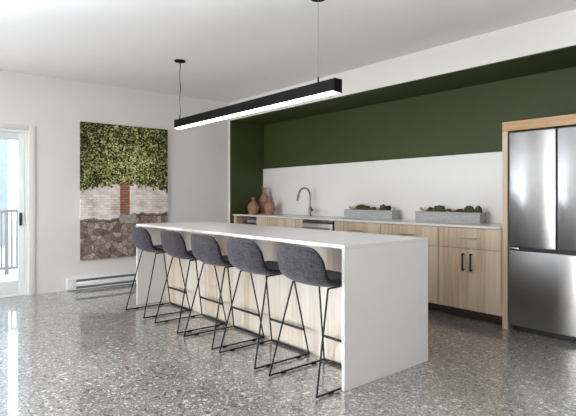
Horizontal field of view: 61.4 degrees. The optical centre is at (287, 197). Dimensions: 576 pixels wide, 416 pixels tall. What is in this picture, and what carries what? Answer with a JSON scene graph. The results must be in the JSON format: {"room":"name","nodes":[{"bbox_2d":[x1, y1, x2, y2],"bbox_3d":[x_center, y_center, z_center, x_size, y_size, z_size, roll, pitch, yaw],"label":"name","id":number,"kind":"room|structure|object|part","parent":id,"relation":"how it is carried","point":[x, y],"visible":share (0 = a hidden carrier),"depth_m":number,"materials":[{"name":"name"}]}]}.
{"room":"kitchen","nodes":[
{"label":"kitchen","id":0,"kind":"room"},
{"bbox_2d":[0,69,227,293],"bbox_3d":[-4.938,-0.160,4.760,11.950,2.765,0.200,0,0,-40],"label":"wall","id":1,"kind":"structure","parent":0,"point":[56,107],"depth_m":6.44,"materials":[{"name":"white paint"}]},
{"bbox_2d":[0,123,34,297],"bbox_3d":[-3.681,0.166,5.798,1.154,2.115,0.224,0,0,-40],"label":"door","id":2,"kind":"structure","parent":1,"relation":"in","point":[25,134],"depth_m":6.04,"materials":[{"name":"white paint"}]},
{"bbox_3d":[-3.305,0.273,6.003,0.035,0.160,0.054,0,0,-40],"label":"handle","id":3,"kind":"part","parent":2,"relation":"part of","materials":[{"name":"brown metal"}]},
{"bbox_2d":[66,272,135,290],"bbox_3d":[-2.208,1.141,6.874,1.750,0.152,0.067,0,0,-40],"label":"baseboard heater","id":4,"kind":"object","parent":1,"relation":"attached to","point":[78,283],"visible":0.52,"depth_m":6.56,"materials":[{"name":"white metal"}]},
{"bbox_2d":[80,121,167,259],"bbox_3d":[-2.280,-0.083,6.835,1.244,1.842,0.036,0,0,-40],"label":"wall picture","id":5,"kind":"object","parent":1,"relation":"attached to","point":[124,169],"visible":0.86,"depth_m":6.75,"materials":[{"name":"multicoloured"}]},
{"bbox_2d":[228,121,263,222],"bbox_3d":[-0.696,-0.013,8.153,0.689,2.472,0.052,0,0,-40],"label":"wall","id":6,"kind":"structure","parent":0,"point":[246,139],"depth_m":8.09,"materials":[{"name":"green paint"}]},
{"bbox_2d":[0,283,575,415],"bbox_3d":[-1.879,1.273,1.113,11.950,0.100,9.720,0,0,-40],"label":"floor","id":7,"kind":"structure","parent":0,"point":[80,352],"depth_m":3.40,"materials":[{"name":"concrete"}]},
{"bbox_2d":[125,226,190,317],"bbox_3d":[-1.396,0.767,5.211,0.534,0.912,0.481,0,0,-40],"label":"bar stool","id":8,"kind":"object","parent":7,"relation":"on","point":[141,238],"visible":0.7,"depth_m":5.06,"materials":[{"name":"grey fabric"}]},
{"bbox_3d":[-1.665,0.897,5.249,0.180,0.631,0.012,0,0,-19],"label":"leg","id":9,"kind":"part","parent":8,"relation":"part of","materials":[{"name":"black metal"}]},
{"bbox_3d":[-1.406,0.897,4.939,0.012,0.631,0.180,0,0,29],"label":"leg","id":10,"kind":"part","parent":8,"relation":"part of","materials":[{"name":"black metal"}]},
{"bbox_3d":[-1.373,0.893,5.494,0.012,0.638,0.142,0,0,22],"label":"leg","id":11,"kind":"part","parent":8,"relation":"part of","materials":[{"name":"black metal"}]},
{"bbox_3d":[-1.114,0.893,5.184,0.142,0.638,0.012,0,0,-12],"label":"leg","id":12,"kind":"part","parent":8,"relation":"part of","materials":[{"name":"black metal"}]},
{"bbox_2d":[154,230,226,333],"bbox_3d":[-0.933,0.767,4.659,0.534,0.912,0.481,0,0,-40],"label":"bar stool","id":13,"kind":"object","parent":7,"relation":"on","point":[173,243],"visible":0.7,"depth_m":4.50,"materials":[{"name":"grey fabric"}]},
{"bbox_3d":[-1.203,0.897,4.697,0.180,0.631,0.012,0,0,-19],"label":"leg","id":14,"kind":"part","parent":13,"relation":"part of","materials":[{"name":"black metal"}]},
{"bbox_3d":[-0.943,0.897,4.387,0.012,0.631,0.180,0,0,29],"label":"leg","id":15,"kind":"part","parent":13,"relation":"part of","materials":[{"name":"black metal"}]},
{"bbox_3d":[-0.911,0.893,4.942,0.012,0.638,0.142,0,0,22],"label":"leg","id":16,"kind":"part","parent":13,"relation":"part of","materials":[{"name":"black metal"}]},
{"bbox_3d":[-0.651,0.893,4.632,0.142,0.638,0.012,0,0,-12],"label":"leg","id":17,"kind":"part","parent":13,"relation":"part of","materials":[{"name":"black metal"}]},
{"bbox_2d":[183,234,264,349],"bbox_3d":[-0.554,0.767,4.207,0.534,0.912,0.481,0,0,-40],"label":"bar stool","id":18,"kind":"object","parent":7,"relation":"on","point":[205,248],"visible":0.8,"depth_m":4.06,"materials":[{"name":"grey fabric"}]},
{"bbox_3d":[-0.824,0.897,4.245,0.180,0.631,0.012,0,0,-19],"label":"leg","id":19,"kind":"part","parent":18,"relation":"part of","materials":[{"name":"black metal"}]},
{"bbox_3d":[-0.564,0.897,3.935,0.012,0.631,0.180,0,0,29],"label":"leg","id":20,"kind":"part","parent":18,"relation":"part of","materials":[{"name":"black metal"}]},
{"bbox_3d":[-0.532,0.893,4.490,0.012,0.638,0.142,0,0,22],"label":"leg","id":21,"kind":"part","parent":18,"relation":"part of","materials":[{"name":"black metal"}]},
{"bbox_3d":[-0.272,0.893,4.180,0.142,0.638,0.012,0,0,-12],"label":"leg","id":22,"kind":"part","parent":18,"relation":"part of","materials":[{"name":"black metal"}]},
{"bbox_2d":[234,216,256,224],"bbox_3d":[-0.459,0.762,7.894,0.652,0.922,0.646,0,0,-40],"label":"base cabinet","id":23,"kind":"object","parent":7,"relation":"on","point":[237,219],"visible":0.02,"depth_m":7.95,"materials":[{"name":"brown wood"}]},
{"bbox_2d":[247,219,255,224],"bbox_3d":[-0.444,0.498,7.719,0.310,0.290,0.280,0,0,-40],"label":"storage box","id":24,"kind":"object","parent":23,"relation":"in","point":[250,221],"visible":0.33,"depth_m":7.64,"materials":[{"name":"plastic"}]},
{"bbox_3d":[-0.444,0.378,7.719,0.310,0.050,0.280,0,0,-40],"label":"lid","id":25,"kind":"part","parent":24,"relation":"part of","materials":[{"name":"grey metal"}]},
{"bbox_2d":[219,238,309,369],"bbox_3d":[-0.185,0.767,3.767,0.534,0.912,0.481,0,0,-40],"label":"bar stool","id":26,"kind":"object","parent":7,"relation":"on","point":[245,255],"visible":0.8,"depth_m":3.62,"materials":[{"name":"grey fabric"}]},
{"bbox_3d":[-0.454,0.897,3.805,0.180,0.631,0.012,0,0,-19],"label":"leg","id":27,"kind":"part","parent":26,"relation":"part of","materials":[{"name":"black metal"}]},
{"bbox_3d":[-0.194,0.897,3.495,0.012,0.631,0.180,0,0,29],"label":"leg","id":28,"kind":"part","parent":26,"relation":"part of","materials":[{"name":"black metal"}]},
{"bbox_3d":[-0.162,0.893,4.050,0.012,0.638,0.142,0,0,22],"label":"leg","id":29,"kind":"part","parent":26,"relation":"part of","materials":[{"name":"black metal"}]},
{"bbox_3d":[0.098,0.893,3.740,0.142,0.638,0.012,0,0,-12],"label":"leg","id":30,"kind":"part","parent":26,"relation":"part of","materials":[{"name":"black metal"}]},
{"bbox_2d":[257,217,304,227],"bbox_3d":[0.084,0.762,7.243,0.655,0.922,1.047,0,0,-40],"label":"base cabinet","id":31,"kind":"object","parent":7,"relation":"on","point":[279,222],"visible":0.06,"depth_m":7.03,"materials":[{"name":"brown wood"}]},
{"bbox_2d":[233,213,501,228],"bbox_3d":[0.772,0.289,6.427,0.622,0.022,4.474,0,0,-40],"label":"countertop","id":32,"kind":"structure","parent":31,"relation":"on","point":[313,217],"depth_m":5.77,"materials":[{"name":"white stone"}]},
{"bbox_2d":[247,197,258,213],"bbox_3d":[-0.562,0.141,7.861,0.192,0.275,0.192,0,0,-40],"label":"clay vase","id":33,"kind":"object","parent":32,"relation":"on","point":[253,207],"visible":0.97,"depth_m":7.79,"materials":[{"name":"ceramic"}]},
{"bbox_2d":[259,187,267,213],"bbox_3d":[-0.389,0.056,8.059,0.192,0.445,0.192,0,0,-40],"label":"clay vase","id":34,"kind":"object","parent":32,"relation":"on","point":[263,200],"visible":0.84,"depth_m":7.99,"materials":[{"name":"ceramic"}]},
{"bbox_2d":[264,197,274,214],"bbox_3d":[-0.291,0.141,7.802,0.180,0.275,0.180,0,0,-40],"label":"clay vase","id":35,"kind":"object","parent":32,"relation":"on","point":[269,207],"visible":1,"depth_m":7.74,"materials":[{"name":"ceramic"}]},
{"bbox_2d":[296,187,313,215],"bbox_3d":[0.251,0.066,7.140,0.294,0.424,0.094,0,0,-40],"label":"faucet","id":36,"kind":"object","parent":32,"relation":"on","point":[298,195],"visible":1,"depth_m":7.21,"materials":[{"name":"silver metal"}]},
{"bbox_3d":[0.243,0.006,7.160,0.252,0.304,0.025,0,0,-40],"label":"spout","id":37,"kind":"part","parent":36,"relation":"part of","materials":[{"name":"silver metal"}]},
{"bbox_2d":[344,207,398,219],"bbox_3d":[1.069,0.206,6.297,0.130,0.144,0.805,0,0,-40],"label":"planter box","id":38,"kind":"object","parent":32,"relation":"on","point":[369,213],"visible":0.91,"depth_m":6.20,"materials":[{"name":"grey concrete"}]},
{"bbox_2d":[356,204,365,209],"bbox_3d":[0.967,0.133,6.410,0.091,0.085,0.193,0,0,-40],"label":"clump","id":39,"kind":"object","parent":38,"relation":"in","point":[358,207],"visible":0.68,"depth_m":6.38,"materials":[{"name":"green plant"}]},
{"bbox_2d":[380,204,385,209],"bbox_3d":[1.204,0.132,6.135,0.107,0.088,0.092,0,0,32],"label":"clump","id":40,"kind":"object","parent":38,"relation":"in","point":[382,207],"visible":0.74,"depth_m":6.10,"materials":[{"name":"green plant"}]},
{"bbox_2d":[415,209,485,223],"bbox_3d":[1.801,0.206,5.424,0.130,0.145,0.806,0,0,-40],"label":"planter box","id":41,"kind":"object","parent":32,"relation":"on","point":[456,216],"visible":0.9,"depth_m":5.33,"materials":[{"name":"grey concrete"}]},
{"bbox_2d":[433,205,444,211],"bbox_3d":[1.718,0.133,5.521,0.091,0.087,0.174,0,0,-40],"label":"clump","id":42,"kind":"object","parent":41,"relation":"in","point":[439,207],"visible":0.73,"depth_m":5.49,"materials":[{"name":"green plant"}]},
{"bbox_2d":[463,205,474,211],"bbox_3d":[1.952,0.131,5.241,0.105,0.089,0.110,0,0,-10],"label":"clump","id":43,"kind":"object","parent":41,"relation":"in","point":[467,208],"visible":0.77,"depth_m":5.21,"materials":[{"name":"green plant"}]},
{"bbox_2d":[475,206,481,212],"bbox_3d":[2.028,0.132,5.158,0.092,0.087,0.077,0,0,-40],"label":"clump","id":44,"kind":"object","parent":41,"relation":"in","point":[478,209],"visible":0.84,"depth_m":5.13,"materials":[{"name":"green plant"}]},
{"bbox_2d":[136,221,427,391],"bbox_3d":[-0.331,0.763,4.582,0.929,0.920,3.240,0,0,-40],"label":"kitchen island","id":45,"kind":"object","parent":7,"relation":"on","point":[379,312],"visible":0.82,"depth_m":3.62,"materials":[{"name":"white stone"}]},
{"bbox_3d":[-0.411,0.775,4.515,0.020,0.895,3.190,0,0,-40],"label":"panel","id":46,"kind":"part","parent":45,"relation":"part of","materials":[{"name":"brown wood"}]},
{"bbox_2d":[136,221,427,248],"bbox_3d":[-0.341,0.315,4.574,0.904,0.024,3.240,0,0,-40],"label":"island countertop","id":47,"kind":"structure","parent":45,"relation":"on","point":[313,237],"depth_m":3.93,"materials":[{"name":"white stone"}]},
{"bbox_2d":[269,244,341,397],"bbox_3d":[0.223,0.767,3.280,0.534,0.912,0.481,0,0,-40],"label":"bar stool","id":48,"kind":"object","parent":7,"relation":"on","point":[300,264],"visible":0.9,"depth_m":3.11,"materials":[{"name":"grey fabric"}]},
{"bbox_3d":[-0.046,0.897,3.318,0.180,0.631,0.012,0,0,-19],"label":"leg","id":49,"kind":"part","parent":48,"relation":"part of","materials":[{"name":"black metal"}]},
{"bbox_3d":[0.246,0.893,3.563,0.012,0.638,0.142,0,0,22],"label":"leg","id":50,"kind":"part","parent":48,"relation":"part of","materials":[{"name":"black metal"}]},
{"bbox_3d":[0.214,0.897,3.008,0.012,0.631,0.180,0,0,29],"label":"leg","id":51,"kind":"part","parent":48,"relation":"part of","materials":[{"name":"black metal"}]},
{"bbox_2d":[302,219,334,230],"bbox_3d":[0.595,0.763,6.593,0.636,0.919,0.599,0,0,-40],"label":"dishwasher","id":52,"kind":"object","parent":7,"relation":"on","point":[307,223],"visible":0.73,"depth_m":6.39,"materials":[{"name":"metal"}]},
{"bbox_3d":[0.367,0.408,6.409,0.050,0.021,0.503,0,0,-40],"label":"handle","id":53,"kind":"part","parent":52,"relation":"part of","materials":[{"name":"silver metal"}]},
{"bbox_3d":[0.395,0.732,6.441,0.034,0.762,0.574,0,0,-40],"label":"door","id":54,"kind":"part","parent":52,"relation":"part of","materials":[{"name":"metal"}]},
{"bbox_2d":[335,221,381,233],"bbox_3d":[1.052,0.762,6.089,0.655,0.922,0.744,0,0,-40],"label":"base cabinet","id":55,"kind":"object","parent":7,"relation":"on","point":[346,226],"visible":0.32,"depth_m":5.88,"materials":[{"name":"brown wood"}]},
{"bbox_2d":[381,223,445,312],"bbox_3d":[1.536,0.762,5.512,0.655,0.922,0.759,0,0,-40],"label":"base cabinet","id":56,"kind":"object","parent":7,"relation":"on","point":[430,232],"visible":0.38,"depth_m":5.12,"materials":[{"name":"brown wood"}]},
{"bbox_3d":[1.322,0.406,5.333,0.019,0.199,0.755,0,0,-40],"label":"drawer","id":57,"kind":"part","parent":56,"relation":"part of","materials":[{"name":"brown wood"}]},
{"bbox_3d":[1.444,0.810,5.188,0.019,0.602,0.376,0,0,-40],"label":"door","id":58,"kind":"part","parent":56,"relation":"part of","materials":[{"name":"brown wood"}]},
{"bbox_2d":[438,226,501,323],"bbox_3d":[1.994,0.762,4.966,0.655,0.922,0.665,0,0,-40],"label":"base cabinet","id":59,"kind":"object","parent":7,"relation":"on","point":[469,259],"visible":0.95,"depth_m":4.78,"materials":[{"name":"brown wood"}]},
{"bbox_3d":[1.673,0.810,4.914,0.019,0.602,0.329,0,0,-40],"label":"door","id":60,"kind":"part","parent":59,"relation":"part of","materials":[{"name":"brown wood"}]},
{"bbox_3d":[1.731,0.641,4.800,0.039,0.177,0.018,0,0,-40],"label":"handle","id":61,"kind":"part","parent":59,"relation":"part of","materials":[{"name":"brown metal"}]},
{"bbox_3d":[1.780,0.406,4.787,0.019,0.199,0.661,0,0,-40],"label":"drawer","id":62,"kind":"part","parent":59,"relation":"part of","materials":[{"name":"brown wood"}]},
{"bbox_3d":[1.785,0.641,4.736,0.039,0.177,0.018,0,0,-40],"label":"handle","id":63,"kind":"part","parent":59,"relation":"part of","materials":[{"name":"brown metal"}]},
{"bbox_3d":[1.887,0.810,4.659,0.019,0.602,0.329,0,0,-40],"label":"door","id":64,"kind":"part","parent":59,"relation":"part of","materials":[{"name":"brown wood"}]},
{"bbox_2d":[502,114,575,328],"bbox_3d":[2.549,0.263,4.356,0.593,1.921,0.980,0,0,-40],"label":"surround","id":65,"kind":"object","parent":7,"relation":"on","point":[563,120],"visible":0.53,"depth_m":4.51,"materials":[{"name":"brown wood"}]},
{"bbox_3d":[2.250,0.306,4.712,0.593,1.834,0.050,0,0,-40],"label":"panel","id":66,"kind":"part","parent":65,"relation":"part of","materials":[{"name":"brown wood"}]},
{"bbox_3d":[2.549,-0.655,4.356,0.593,0.086,0.980,0,0,-40],"label":"panel","id":67,"kind":"part","parent":65,"relation":"part of","materials":[{"name":"brown wood"}]},
{"bbox_2d":[509,126,575,341],"bbox_3d":[2.524,0.316,4.336,0.600,1.815,0.822,0,0,-40],"label":"refrigerator","id":68,"kind":"object","parent":7,"relation":"on","point":[542,163],"visible":1,"depth_m":4.22,"materials":[{"name":"metal"}]},
{"bbox_3d":[2.191,-0.069,4.328,0.080,1.047,0.407,0,0,-40],"label":"door","id":69,"kind":"part","parent":68,"relation":"part of","materials":[{"name":"silver metal"}]},
{"bbox_3d":[2.325,0.827,4.169,0.080,0.683,0.822,0,0,-40],"label":"freezer drawer","id":70,"kind":"part","parent":68,"relation":"part of","materials":[{"name":"silver metal"}]},
{"bbox_3d":[2.345,1.195,4.186,0.034,0.048,0.782,0,0,-40],"label":"kick plate","id":71,"kind":"part","parent":68,"relation":"part of","materials":[{"name":"plastic"}]},
{"bbox_3d":[2.458,-0.069,4.010,0.080,1.047,0.407,0,0,-40],"label":"door","id":72,"kind":"part","parent":68,"relation":"part of","materials":[{"name":"silver metal"}]},
{"bbox_2d":[0,0,575,102],"bbox_3d":[-1.879,-1.617,1.113,11.950,0.150,9.720,0,0,-40],"label":"ceiling","id":73,"kind":"structure","parent":0,"point":[231,50],"depth_m":4.66,"materials":[{"name":"paint"}]},
{"bbox_2d":[174,0,341,129],"bbox_3d":[-0.445,-1.158,4.554,0.120,0.768,2.540,0,0,-40],"label":"pendant light","id":74,"kind":"object","parent":73,"relation":"hanging from","point":[332,86],"visible":1,"depth_m":4.20,"materials":[{"name":"black metal"}]},
{"bbox_2d":[175,91,337,128],"bbox_3d":[-0.445,-0.780,4.554,0.076,0.010,2.526,0,0,-40],"label":"diffuser","id":75,"kind":"object","parent":74,"relation":"attached to","point":[316,94],"depth_m":4.29,"materials":[{"name":"white plastic"}]},
{"bbox_2d":[228,9,575,120],"bbox_3d":[2.359,-1.395,4.666,0.889,0.293,9.320,0,0,-40],"label":"wall","id":76,"kind":"structure","parent":0,"point":[556,31],"depth_m":4.78,"materials":[{"name":"white paint"}]},
{"bbox_2d":[231,45,575,124],"bbox_3d":[1.077,-1.244,6.042,0.686,0.010,5.475,0,0,-40],"label":"soffit","id":77,"kind":"structure","parent":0,"point":[561,58],"depth_m":5.29,"materials":[{"name":"green paint"}]},
{"bbox_2d":[263,67,575,222],"bbox_3d":[1.395,-0.008,6.338,0.218,2.462,5.520,0,0,-40],"label":"wall","id":78,"kind":"structure","parent":0,"point":[466,120],"depth_m":6.03,"materials":[{"name":"green paint"}]},
{"label":"outside","id":79,"kind":"structure","parent":0,"visible":0},
{"bbox_2d":[0,221,17,281],"bbox_3d":[-11.861,1.353,14.145,32.000,0.140,23.080,0,0,-40],"label":"ground","id":80,"kind":"structure","parent":79,"point":[13,273],"depth_m":9.82,"materials":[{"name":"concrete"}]},
{"bbox_2d":[0,139,7,245],"bbox_3d":[-10.564,-2.342,12.022,6.060,7.250,3.200,0,0,-40],"label":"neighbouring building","id":81,"kind":"structure","parent":80,"relation":"on","point":[3,143],"depth_m":12.68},
{"bbox_2d":[0,209,17,273],"bbox_3d":[-4.685,0.743,8.078,4.800,1.080,0.060,0,0,-40],"label":"balcony railing","id":82,"kind":"object","parent":80,"relation":"on","point":[6,268],"visible":0.12,"depth_m":8.06,"materials":[{"name":"grey metal"}]},
{"bbox_3d":[-4.685,0.768,8.078,0.050,1.030,0.050,0,0,-40],"label":"post","id":83,"kind":"part","parent":82,"relation":"part of","materials":[{"name":"grey metal"}]},
{"bbox_3d":[-4.685,0.228,8.078,4.800,0.050,0.060,0,0,-40],"label":"rail","id":84,"kind":"part","parent":82,"relation":"part of","materials":[{"name":"grey metal"}]},
{"bbox_3d":[-4.685,1.183,8.078,4.800,0.040,0.040,0,0,-40],"label":"rail","id":85,"kind":"part","parent":82,"relation":"part of","materials":[{"name":"grey metal"}]}
]}

